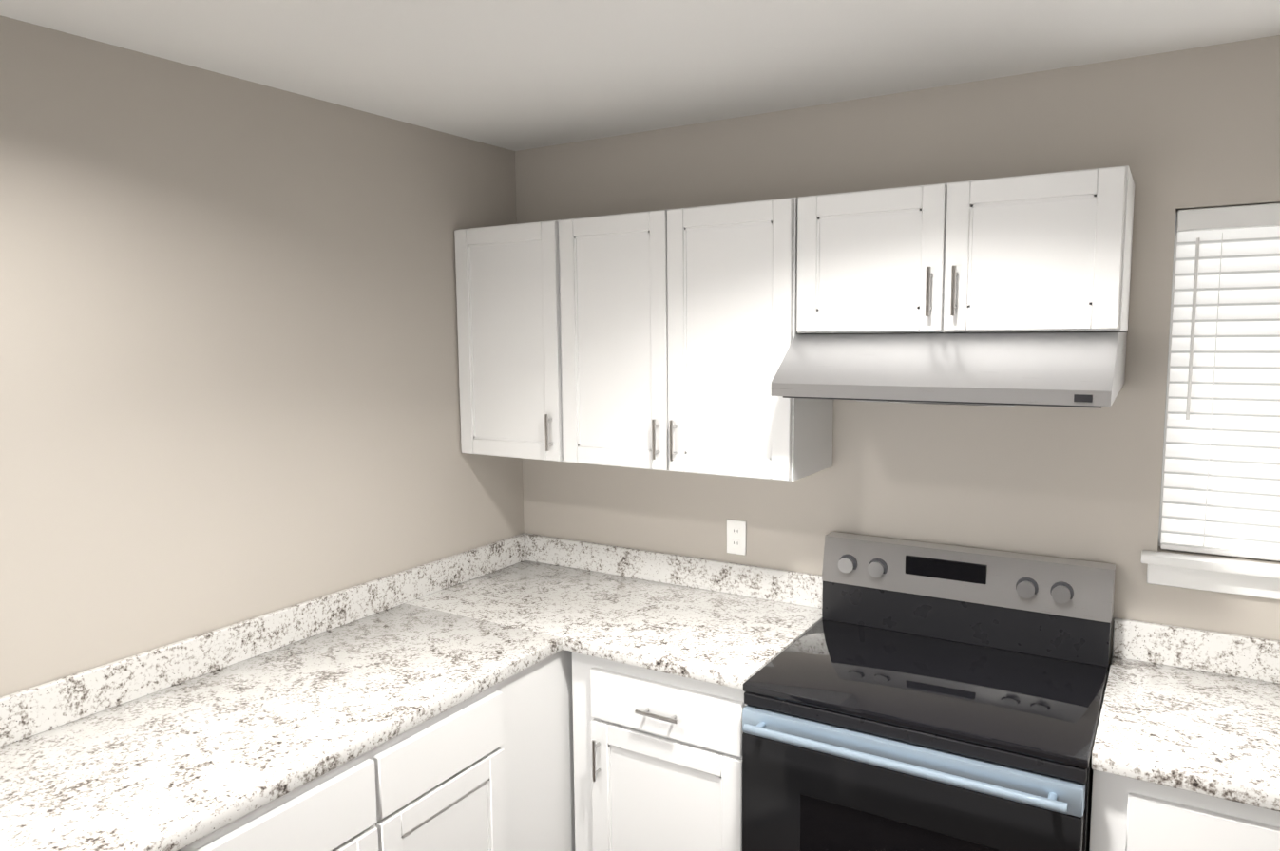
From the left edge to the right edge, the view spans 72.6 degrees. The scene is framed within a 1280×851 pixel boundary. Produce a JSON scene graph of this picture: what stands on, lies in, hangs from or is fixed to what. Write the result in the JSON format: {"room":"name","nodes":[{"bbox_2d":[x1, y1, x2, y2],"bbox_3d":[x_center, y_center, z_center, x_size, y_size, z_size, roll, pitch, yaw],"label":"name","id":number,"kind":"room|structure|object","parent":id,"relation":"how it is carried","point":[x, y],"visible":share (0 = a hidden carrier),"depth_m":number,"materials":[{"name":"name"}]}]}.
{"room":"kitchen","nodes":[
{"label":"kitchen","id":0,"kind":"room"},
{"bbox_2d":[0,15,524,697],"bbox_3d":[-1.807,0.447,1.286,0.120,2.470,4.970,3,7,32],"label":"wall","id":1,"kind":"structure","parent":0,"point":[228,357],"depth_m":2.25,"materials":[{"name":"beige paint"}]},
{"bbox_2d":[0,0,1279,151],"bbox_3d":[-0.208,-0.742,0.158,3.910,0.100,5.210,3,7,32],"label":"ceiling","id":2,"kind":"structure","parent":0,"point":[515,75],"depth_m":2.06,"materials":[{"name":"paint"}]},
{"bbox_2d":[515,35,1279,665],"bbox_3d":[1.142,0.292,2.446,3.910,2.470,0.120,3,7,32],"label":"wall","id":3,"kind":"structure","parent":0,"point":[1190,128],"depth_m":2.44,"materials":[{"name":"beige paint"}]},
{"bbox_2d":[454,219,564,461],"bbox_3d":[-0.365,-0.289,3.022,0.441,0.775,0.372,3,7,32],"label":"upper cabinet","id":4,"kind":"object","parent":3,"relation":"attached to","point":[508,319],"visible":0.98,"depth_m":2.89,"materials":[{"name":"white wood"}]},
{"bbox_2d":[558,197,834,481],"bbox_3d":[0.159,-0.260,2.700,0.784,0.775,0.372,3,7,32],"label":"upper cabinet","id":5,"kind":"object","parent":3,"relation":"attached to","point":[678,330],"visible":1,"depth_m":2.55,"materials":[{"name":"white wood"}]},
{"bbox_2d":[726,519,745,555],"bbox_3d":[0.319,0.371,2.889,0.070,0.115,0.007,3,7,32],"label":"electrical outlet","id":6,"kind":"object","parent":3,"relation":"attached to","point":[735,537],"visible":1,"depth_m":2.89,"materials":[{"name":"white plastic"}]},
{"bbox_2d":[796,165,1134,333],"bbox_3d":[0.827,-0.427,2.266,0.774,0.365,0.372,3,7,32],"label":"upper cabinet","id":7,"kind":"object","parent":3,"relation":"attached to","point":[1049,252],"visible":1,"depth_m":2.11,"materials":[{"name":"white wood"}]},
{"bbox_2d":[770,331,1127,408],"bbox_3d":[0.794,-0.152,2.239,0.770,0.168,0.505,3,7,32],"label":"range hood","id":8,"kind":"object","parent":7,"relation":"attached to","point":[1080,370],"visible":1,"depth_m":2.05,"materials":[{"name":"silver metal"}]},
{"bbox_2d":[1158,211,1177,546],"bbox_3d":[1.630,-0.102,2.134,0.578,0.868,0.056,3,7,32],"label":"window","id":9,"kind":"structure","parent":3,"relation":"in","point":[1168,379],"depth_m":2.26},
{"bbox_2d":[1140,550,1279,599],"bbox_3d":[1.592,0.382,2.109,0.657,0.084,0.115,3,7,32],"label":"window sill","id":10,"kind":"structure","parent":3,"relation":"attached to","point":[1245,578],"depth_m":2.17,"materials":[{"name":"white wood"}]},
{"bbox_2d":[1160,203,1279,561],"bbox_3d":[1.594,-0.096,2.077,0.572,0.863,0.060,3,7,32],"label":"window blinds","id":11,"kind":"object","parent":3,"relation":"attached to","point":[1221,492],"visible":0.92,"depth_m":2.16,"materials":[{"name":"white plastic"}]},
{"bbox_3d":[-0.182,1.814,0.431,3.910,0.100,5.210,3,7,32],"label":"floor","id":12,"kind":"structure","parent":0,"visible":0},
{"bbox_2d":[177,733,413,850],"bbox_3d":[-0.956,1.162,1.990,0.655,0.880,0.498,3,7,32],"label":"base cabinet","id":13,"kind":"object","parent":12,"relation":"on","point":[362,804],"depth_m":1.86,"materials":[{"name":"white wood"}]},
{"bbox_2d":[0,533,653,850],"bbox_3d":[-0.973,0.648,1.913,0.660,0.140,3.068,3,7,32],"label":"countertop","id":14,"kind":"structure","parent":13,"relation":"on","point":[179,746],"depth_m":2.07,"materials":[{"name":"white stone"}]},
{"bbox_2d":[403,678,515,850],"bbox_3d":[-0.763,1.127,2.301,0.655,0.880,0.489,3,7,32],"label":"base cabinet","id":15,"kind":"object","parent":12,"relation":"on","point":[490,769],"depth_m":2.19,"materials":[{"name":"white wood"}]},
{"bbox_2d":[508,649,575,850],"bbox_3d":[-0.415,1.064,2.861,0.655,0.880,0.955,3,7,32],"label":"base cabinet","id":16,"kind":"object","parent":12,"relation":"on","point":[543,747],"depth_m":2.49,"materials":[{"name":"white wood"}]},
{"bbox_2d":[554,552,827,690],"bbox_3d":[0.192,0.561,2.616,0.577,0.140,0.638,3,7,32],"label":"countertop","id":17,"kind":"structure","parent":16,"relation":"on","point":[717,622],"depth_m":2.68,"materials":[{"name":"white stone"}]},
{"bbox_2d":[572,651,746,850],"bbox_3d":[0.193,1.079,2.664,0.573,0.880,0.654,3,7,32],"label":"base cabinet","id":18,"kind":"object","parent":12,"relation":"on","point":[658,761],"visible":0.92,"depth_m":2.40,"materials":[{"name":"white wood"}]},
{"bbox_2d":[742,532,1115,850],"bbox_3d":[0.741,0.967,2.253,0.772,1.178,0.718,3,7,32],"label":"range","id":19,"kind":"object","parent":12,"relation":"on","point":[909,696],"visible":1,"depth_m":2.12,"materials":[{"name":"black glass"}]},
{"bbox_2d":[1089,769,1279,850],"bbox_3d":[1.402,1.146,1.921,0.709,0.880,0.654,3,7,32],"label":"base cabinet","id":20,"kind":"object","parent":12,"relation":"on","point":[1129,814],"visible":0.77,"depth_m":1.75,"materials":[{"name":"white wood"}]},
{"bbox_2d":[1090,617,1279,812],"bbox_3d":[1.401,0.628,1.873,0.713,0.140,0.638,3,7,32],"label":"countertop","id":21,"kind":"structure","parent":20,"relation":"on","point":[1195,711],"depth_m":1.97,"materials":[{"name":"white stone"}]}
]}

